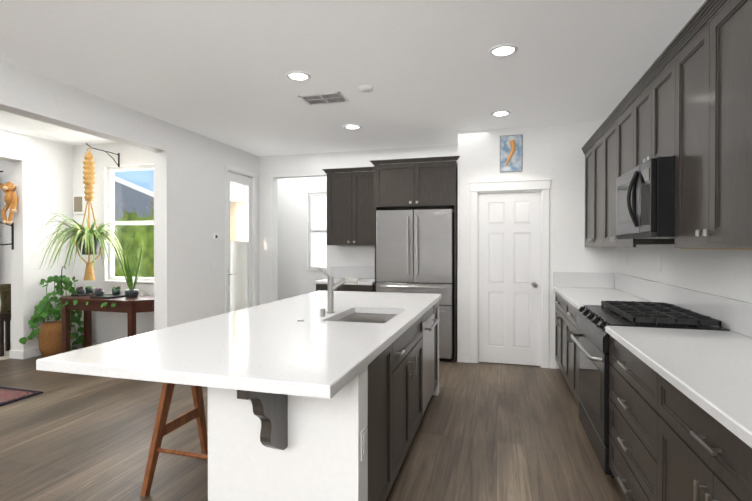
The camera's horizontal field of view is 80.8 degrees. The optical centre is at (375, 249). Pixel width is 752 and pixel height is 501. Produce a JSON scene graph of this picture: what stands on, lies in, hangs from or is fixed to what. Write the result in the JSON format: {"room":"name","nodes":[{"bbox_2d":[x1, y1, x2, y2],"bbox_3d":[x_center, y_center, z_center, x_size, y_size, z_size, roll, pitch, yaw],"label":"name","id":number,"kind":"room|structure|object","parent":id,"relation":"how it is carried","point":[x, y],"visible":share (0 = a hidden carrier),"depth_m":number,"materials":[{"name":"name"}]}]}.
{"room":"kitchen","nodes":[
{"label":"kitchen","id":0,"kind":"room"},
{"bbox_2d":[0,342,10,359],"bbox_3d":[-7.271,1.378,3.320,4.260,0.060,7.150,0,0,16],"label":"floor","id":1,"kind":"structure","parent":0,"point":[6,355],"depth_m":5.60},
{"bbox_2d":[0,311,10,356],"bbox_3d":[-4.753,1.068,5.654,0.280,0.530,0.280,0,0,16],"label":"stand","id":2,"kind":"object","parent":1,"relation":"on","point":[6,317],"visible":0.58,"depth_m":5.55,"materials":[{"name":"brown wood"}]},
{"bbox_2d":[0,284,10,312],"bbox_3d":[-4.714,0.624,5.641,0.170,0.355,0.170,0,0,16],"label":"glass vase","id":3,"kind":"object","parent":2,"relation":"on","point":[5,293],"visible":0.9,"depth_m":5.59,"materials":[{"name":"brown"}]},
{"bbox_2d":[0,129,72,350],"bbox_3d":[-5.142,-0.013,2.642,0.200,2.730,7.000,0,0,16],"label":"wall","id":4,"kind":"structure","parent":0,"point":[41,175],"depth_m":5.49,"materials":[{"name":"paint"}]},
{"bbox_2d":[0,182,17,249],"bbox_3d":[-4.598,-0.454,5.376,0.615,0.918,0.135,0,0,16],"label":"sculpture","id":5,"kind":"object","parent":4,"relation":"hanging from","point":[10,196],"visible":1,"depth_m":5.30,"materials":[{"name":"brown"}]},
{"bbox_2d":[9,350,20,357],"bbox_3d":[-4.401,1.282,5.715,0.014,0.100,0.630,0,0,16],"label":"baseboard","id":6,"kind":"structure","parent":4,"relation":"attached to","point":[12,353],"depth_m":5.39,"materials":[{"name":"white"}]},
{"bbox_2d":[21,340,72,358],"bbox_3d":[-4.195,1.283,5.657,0.014,0.100,0.630,0,0,16],"label":"baseboard","id":7,"kind":"structure","parent":4,"relation":"attached to","point":[35,352],"depth_m":5.45,"materials":[{"name":"white wood"}]},
{"bbox_2d":[0,142,153,341],"bbox_3d":[-5.326,-0.037,6.404,6.350,2.730,0.150,0,0,16],"label":"wall","id":8,"kind":"structure","parent":0,"point":[109,326],"depth_m":5.87,"materials":[{"name":"paint"}]},
{"bbox_2d":[73,194,84,214],"bbox_3d":[-3.996,-0.604,5.940,0.200,0.270,0.021,0,0,16],"label":"framed picture","id":9,"kind":"object","parent":8,"relation":"attached to","point":[78,203],"visible":0.9,"depth_m":5.93,"materials":[{"name":"white"}]},
{"bbox_2d":[73,340,105,347],"bbox_3d":[-3.200,1.282,5.736,1.890,0.100,0.014,0,0,16],"label":"baseboard","id":10,"kind":"structure","parent":8,"relation":"attached to","point":[79,345],"depth_m":5.94,"materials":[{"name":"white wood"}]},
{"bbox_2d":[86,143,119,166],"bbox_3d":[-3.421,-1.177,5.542,0.024,0.212,0.476,0,0,16],"label":"bracket","id":11,"kind":"object","parent":8,"relation":"attached to","point":[118,154],"visible":1,"depth_m":5.68,"materials":[{"name":"black metal"}]},
{"bbox_2d":[30,148,122,280],"bbox_3d":[-3.604,-0.424,5.287,1.032,1.598,0.976,0,0,16],"label":"macrame hanger","id":12,"kind":"object","parent":11,"relation":"hanging from","point":[88,241],"visible":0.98,"depth_m":5.30,"materials":[{"name":"green plant"}]},
{"bbox_2d":[103,165,153,283],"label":"nook window","id":13,"kind":"structure","parent":8,"relation":"in","point":[111,257],"depth_m":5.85,"materials":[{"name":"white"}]},
{"bbox_2d":[0,60,259,330],"bbox_3d":[-2.965,-0.013,2.727,0.170,2.730,8.330,0,0,16],"label":"wall","id":14,"kind":"structure","parent":0,"point":[189,201],"depth_m":4.93,"materials":[{"name":"paint"}]},
{"bbox_2d":[213,233,217,239],"bbox_3d":[-2.053,-0.162,5.654,0.020,0.080,0.080,0,0,16],"label":"switch","id":15,"kind":"object","parent":14,"relation":"attached to","point":[215,236],"visible":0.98,"depth_m":5.64,"materials":[{"name":"white plastic"}]},
{"bbox_2d":[228,171,251,312],"bbox_3d":[-1.921,0.130,6.252,0.103,2.374,0.652,0,0,16],"label":"door","id":16,"kind":"structure","parent":14,"relation":"in","point":[239,275],"depth_m":6.30,"materials":[{"name":"white wood"}]},
{"bbox_2d":[225,164,256,312],"bbox_3d":[-1.974,0.099,6.266,0.184,2.460,0.800,0,0,16],"label":"door frame","id":17,"kind":"structure","parent":14,"relation":"attached to","point":[236,170],"depth_m":6.56,"materials":[{"name":"white wood"}]},
{"bbox_2d":[277,177,326,299],"bbox_3d":[-1.212,-0.046,7.855,2.600,2.730,0.150,0,0,16],"label":"wall","id":18,"kind":"structure","parent":0,"point":[296,277],"depth_m":7.81,"materials":[{"name":"paint"}]},
{"bbox_2d":[307,193,326,270],"bbox_3d":[-0.796,-0.308,7.707,0.840,1.365,0.132,0,0,16],"label":"window blinds","id":19,"kind":"object","parent":18,"relation":"attached to","point":[314,267],"visible":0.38,"depth_m":7.77,"materials":[{"name":"white plastic"}]},
{"bbox_2d":[0,348,625,500],"bbox_3d":[-1.411,1.379,3.119,7.140,0.060,9.900,0,0,16],"label":"floor","id":20,"kind":"structure","parent":0,"point":[488,431],"depth_m":3.08,"materials":[{"name":"laminate"}]},
{"bbox_2d":[0,387,42,406],"bbox_3d":[-4.121,1.341,3.337,1.520,0.014,2.070,0,0,16],"label":"rug","id":21,"kind":"object","parent":20,"relation":"on","point":[9,395],"visible":1,"depth_m":4.04,"materials":[{"name":"pink fabric"}]},
{"bbox_2d":[19,275,83,357],"bbox_3d":[-3.998,0.828,5.543,0.429,1.011,0.695,0,0,16],"label":"potted plant","id":22,"kind":"object","parent":20,"relation":"on","point":[50,337],"visible":0.81,"depth_m":5.43,"materials":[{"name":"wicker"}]},
{"bbox_2d":[60,294,153,352],"bbox_3d":[-3.140,0.953,5.278,1.330,0.765,0.500,0,0,16],"label":"table","id":23,"kind":"object","parent":20,"relation":"on","point":[131,307],"visible":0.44,"depth_m":5.11,"materials":[{"name":"brown wood"}]},
{"bbox_2d":[61,266,65,296],"bbox_3d":[-3.734,0.385,5.284,0.068,0.367,0.010,0,0,16],"label":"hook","id":24,"kind":"object","parent":23,"relation":"on","point":[61,281],"visible":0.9,"depth_m":5.29,"materials":[{"name":"black metal"}]},
{"bbox_2d":[62,286,125,307],"bbox_3d":[-3.271,0.564,5.258,0.885,0.227,0.483,0,0,16],"label":"potted plants","id":25,"kind":"object","parent":23,"relation":"on","point":[98,292],"visible":1,"depth_m":5.26,"materials":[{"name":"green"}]},
{"bbox_2d":[120,249,141,297],"bbox_3d":[-2.899,0.270,5.240,0.206,0.598,0.274,0,0,16],"label":"potted plant","id":26,"kind":"object","parent":23,"relation":"on","point":[131,292],"visible":1,"depth_m":5.19,"materials":[{"name":"green plant"}]},
{"bbox_2d":[141,382,207,496],"bbox_3d":[-0.946,1.002,2.613,0.565,0.700,0.555,0,0,16],"label":"bar stool","id":27,"kind":"object","parent":20,"relation":"on","point":[162,427],"visible":0.29,"depth_m":2.54,"materials":[{"name":"brown wood"}]},
{"bbox_2d":[84,298,440,500],"bbox_3d":[-0.243,0.911,2.936,1.029,0.878,2.781,0,0,16],"label":"kitchen island","id":28,"kind":"object","parent":20,"relation":"on","point":[314,405],"depth_m":1.88,"materials":[{"name":"paint"}]},
{"bbox_2d":[36,290,439,401],"bbox_3d":[-0.367,0.451,2.968,1.250,0.042,2.860,0,0,16],"label":"island countertop","id":29,"kind":"structure","parent":28,"relation":"on","point":[265,348],"depth_m":1.96,"materials":[{"name":"white stone"}]},
{"bbox_2d":[298,268,358,320],"bbox_3d":[-0.293,0.277,2.806,0.268,0.306,0.410,0,0,16],"label":"faucet","id":30,"kind":"object","parent":29,"relation":"on","point":[332,287],"visible":1,"depth_m":2.97,"materials":[{"name":"silver metal"}]},
{"bbox_2d":[314,266,374,291],"bbox_3d":[-0.351,0.788,5.992,0.800,1.085,0.640,0,0,16],"label":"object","id":31,"kind":"object","parent":20,"relation":"on","point":[365,275],"visible":0.1,"depth_m":6.21,"materials":[{"name":"white"}]},
{"bbox_2d":[370,156,459,361],"bbox_3d":[0.551,0.120,5.669,1.090,2.425,0.771,0,0,16],"label":"cabinet surround","id":32,"kind":"object","parent":20,"relation":"on","point":[424,183],"visible":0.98,"depth_m":5.33,"materials":[{"name":"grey wood"}]},
{"bbox_2d":[376,209,453,361],"bbox_3d":[0.538,0.428,5.625,0.920,1.810,0.815,0,0,16],"label":"refrigerator","id":33,"kind":"object","parent":20,"relation":"on","point":[414,251],"visible":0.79,"depth_m":5.26,"materials":[{"name":"silver metal"}]},
{"bbox_2d":[423,306,439,413],"bbox_3d":[0.209,0.910,3.615,0.563,0.872,0.604,0,0,16],"label":"dishwasher","id":34,"kind":"object","parent":20,"relation":"on","point":[429,324],"visible":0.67,"depth_m":3.52,"materials":[{"name":"silver metal"}]},
{"bbox_2d":[555,292,564,369],"bbox_3d":[2.188,0.903,4.452,0.614,0.874,0.870,0,0,16],"label":"base cabinet","id":35,"kind":"object","parent":20,"relation":"on","point":[559,304],"depth_m":4.67,"materials":[{"name":"black wood"}]},
{"bbox_2d":[561,300,649,405],"bbox_3d":[1.986,0.908,3.726,0.614,0.874,0.870,0,0,16],"label":"base cabinet","id":36,"kind":"object","parent":20,"relation":"on","point":[569,349],"depth_m":3.91,"materials":[{"name":"black wood"}]},
{"bbox_2d":[553,288,652,311],"bbox_3d":[2.077,0.447,4.089,0.634,0.039,1.623,0,0,16],"label":"countertop","id":37,"kind":"structure","parent":36,"relation":"on","point":[579,297],"depth_m":4.09,"materials":[{"name":"white stone"}]},
{"bbox_2d":[609,336,652,500],"bbox_3d":[1.517,0.918,2.040,0.614,0.874,0.858,0,0,16],"label":"base cabinet","id":38,"kind":"object","parent":20,"relation":"on","point":[630,383],"depth_m":2.12,"materials":[{"name":"black wood"}]},
{"bbox_2d":[571,301,729,484],"bbox_3d":[1.695,0.868,2.895,0.686,0.966,0.884,0,0,16],"label":"gas range","id":39,"kind":"object","parent":20,"relation":"on","point":[592,335],"visible":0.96,"depth_m":2.75,"materials":[{"name":"black metal"}]},
{"bbox_2d":[653,372,751,500],"bbox_3d":[1.290,0.924,1.222,0.614,0.874,0.957,0,0,16],"label":"base cabinet","id":40,"kind":"object","parent":20,"relation":"on","point":[680,414],"depth_m":1.46,"materials":[{"name":"black wood"}]},
{"bbox_2d":[605,326,751,451],"bbox_3d":[1.385,0.463,1.597,0.634,0.039,1.777,0,0,16],"label":"countertop","id":41,"kind":"structure","parent":40,"relation":"on","point":[712,369],"depth_m":1.70,"materials":[{"name":"white stone"}]},
{"bbox_2d":[260,145,457,304],"bbox_3d":[-0.312,-0.037,6.390,3.320,2.730,0.150,0,0,16],"label":"wall","id":42,"kind":"structure","parent":0,"point":[273,169],"depth_m":6.52,"materials":[{"name":"paint"}]},
{"bbox_2d":[342,253,346,261],"bbox_3d":[-0.451,0.118,6.349,0.075,0.120,0.006,0,0,16],"label":"outlet","id":43,"kind":"object","parent":42,"relation":"attached to","point":[344,257],"visible":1,"depth_m":6.35,"materials":[{"name":"white plastic"}]},
{"bbox_2d":[322,167,374,244],"bbox_3d":[-0.306,-0.573,6.100,0.775,1.035,0.391,0,0,16],"label":"upper cabinet","id":44,"kind":"object","parent":42,"relation":"attached to","point":[350,209],"visible":0.96,"depth_m":5.95,"materials":[{"name":"black wood"}]},
{"bbox_2d":[0,0,724,156],"bbox_3d":[-3.463,-1.425,3.671,11.400,0.080,9.900,0,0,16],"label":"ceiling","id":45,"kind":"structure","parent":0,"point":[433,72],"depth_m":3.25,"materials":[{"name":"paint"}]},
{"bbox_2d":[286,71,310,80],"bbox_3d":[-0.618,-1.378,3.524,0.196,0.010,0.196,0,0,16],"label":"recessed light","id":46,"kind":"object","parent":45,"relation":"in","point":[298,76],"visible":1,"depth_m":3.51,"materials":[{"name":"white"}]},
{"bbox_2d":[298,92,348,104],"bbox_3d":[-0.478,-1.382,4.066,0.400,0.010,0.260,0,0,16],"label":"ceiling vent","id":47,"kind":"object","parent":45,"relation":"in","point":[325,98],"visible":1,"depth_m":4.05,"materials":[{"name":"white metal"}]},
{"bbox_2d":[344,124,360,128],"bbox_3d":[-0.266,-1.388,5.014,0.196,0.010,0.196,0,0,16],"label":"recessed light","id":48,"kind":"object","parent":45,"relation":"in","point":[352,126],"visible":1,"depth_m":5.00,"materials":[{"name":"white"}]},
{"bbox_2d":[359,85,372,91],"bbox_3d":[-0.086,-1.369,3.778,0.128,0.032,0.128,0,0,16],"label":"smoke detector","id":49,"kind":"object","parent":45,"relation":"attached to","point":[365,88],"visible":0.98,"depth_m":3.74,"materials":[{"name":"white plastic"}]},
{"bbox_2d":[491,110,510,116],"bbox_3d":[1.276,-1.385,4.513,0.196,0.010,0.196,0,0,16],"label":"recessed light","id":50,"kind":"object","parent":45,"relation":"in","point":[500,113],"visible":0.98,"depth_m":4.51,"materials":[{"name":"white"}]},
{"bbox_2d":[489,44,517,56],"bbox_3d":[0.884,-1.375,3.065,0.196,0.010,0.196,0,0,16],"label":"recessed light","id":51,"kind":"object","parent":45,"relation":"in","point":[503,50],"visible":1,"depth_m":3.06,"materials":[{"name":"white"}]},
{"bbox_2d":[457,121,615,368],"bbox_3d":[1.878,-0.030,5.345,1.700,2.730,0.690,0,0,16],"label":"wall","id":52,"kind":"structure","parent":0,"point":[555,154],"depth_m":4.96,"materials":[{"name":"paint"}]},
{"bbox_2d":[479,192,540,365],"bbox_3d":[1.533,0.337,5.088,0.683,1.974,0.106,0,0,16],"label":"pantry door","id":53,"kind":"structure","parent":52,"relation":"in","point":[509,268],"depth_m":5.10,"materials":[{"name":"white wood"}]},
{"bbox_2d":[469,179,550,367],"bbox_3d":[1.544,0.274,5.130,0.901,2.125,0.148,0,0,16],"label":"door frame","id":54,"kind":"structure","parent":52,"relation":"attached to","point":[543,185],"depth_m":5.04,"materials":[{"name":"white wood"}]},
{"bbox_2d":[500,134,522,171],"bbox_3d":[1.545,-1.098,5.054,0.250,0.420,0.066,0,0,16],"label":"art","id":55,"kind":"object","parent":52,"relation":"attached to","point":[511,153],"visible":1,"depth_m":5.05,"materials":[{"name":"blue paper"}]},
{"bbox_2d":[553,272,612,287],"bbox_3d":[2.282,0.338,4.863,0.614,0.169,0.020,0,0,16],"label":"backsplash","id":56,"kind":"structure","parent":52,"relation":"attached to","point":[560,279],"depth_m":4.86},
{"bbox_2d":[616,244,751,330],"bbox_3d":[1.957,-0.010,2.174,0.150,2.730,9.900,0,0,16],"label":"wall","id":57,"kind":"structure","parent":0,"point":[727,273],"depth_m":2.86,"materials":[{"name":"paint"}]},
{"bbox_2d":[585,136,600,246],"bbox_3d":[2.319,-0.543,4.353,0.314,1.000,0.971,0,0,16],"label":"upper cabinet","id":58,"kind":"object","parent":57,"relation":"attached to","point":[593,153],"depth_m":4.41,"materials":[{"name":"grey wood"}]},
{"bbox_2d":[601,100,664,246],"bbox_3d":[2.083,-0.538,3.502,0.314,1.000,1.029,0,0,16],"label":"upper cabinet","id":59,"kind":"object","parent":57,"relation":"attached to","point":[617,140],"depth_m":3.65,"materials":[{"name":"grey wood"}]},
{"bbox_2d":[633,56,672,168],"bbox_3d":[1.859,-0.771,2.694,0.314,0.524,0.760,0,0,16],"label":"upper cabinet","id":60,"kind":"object","parent":57,"relation":"attached to","point":[653,109],"depth_m":2.68,"materials":[{"name":"grey wood"}]},
{"bbox_2d":[616,156,674,238],"bbox_3d":[1.774,-0.286,2.721,0.484,0.435,0.756,0,0,16],"label":"over-the-range microwave","id":61,"kind":"object","parent":60,"relation":"attached to","point":[645,200],"visible":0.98,"depth_m":2.46,"materials":[{"name":"silver metal"}]},
{"bbox_2d":[658,256,661,270],"bbox_3d":[2.239,0.112,3.487,0.009,0.120,0.075,0,0,16],"label":"outlet","id":62,"kind":"object","parent":57,"relation":"attached to","point":[659,263],"visible":1,"depth_m":3.47,"materials":[{"name":"white plastic"}]},
{"bbox_2d":[613,273,751,335],"bbox_3d":[2.017,0.352,2.723,0.020,0.169,4.286,0,0,16],"label":"backsplash","id":63,"kind":"structure","parent":57,"relation":"attached to","point":[735,315],"depth_m":2.80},
{"bbox_2d":[665,0,744,247],"bbox_3d":[1.650,-0.528,1.944,0.314,1.000,0.916,0,0,16],"label":"upper cabinet","id":64,"kind":"object","parent":57,"relation":"attached to","point":[689,108],"depth_m":1.96,"materials":[{"name":"grey wood"}]},
{"bbox_2d":[680,248,751,249],"bbox_3d":[1.316,0.002,1.208,0.020,0.006,2.395,0,0,16],"label":"rail","id":65,"kind":"object","parent":64,"relation":"attached to","point":[718,248],"visible":1,"depth_m":1.95,"materials":[{"name":"brown"}]},
{"bbox_2d":[745,0,751,247],"bbox_3d":[1.435,-0.523,1.173,0.314,1.000,0.916,0,0,16],"label":"upper cabinet","id":66,"kind":"object","parent":57,"relation":"attached to","point":[748,3],"depth_m":1.69,"materials":[{"name":"grey wood"}]},
{"label":"outside","id":67,"kind":"structure","parent":0,"visible":0},
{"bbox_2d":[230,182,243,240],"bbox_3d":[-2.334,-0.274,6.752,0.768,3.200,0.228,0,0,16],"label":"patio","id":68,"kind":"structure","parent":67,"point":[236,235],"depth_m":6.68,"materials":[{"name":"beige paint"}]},
{"bbox_2d":[313,196,326,265],"bbox_3d":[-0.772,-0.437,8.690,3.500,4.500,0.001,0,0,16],"label":"window","id":69,"kind":"structure","parent":67,"point":[319,229],"depth_m":8.78,"materials":[{"name":"clear glass"}]}
]}

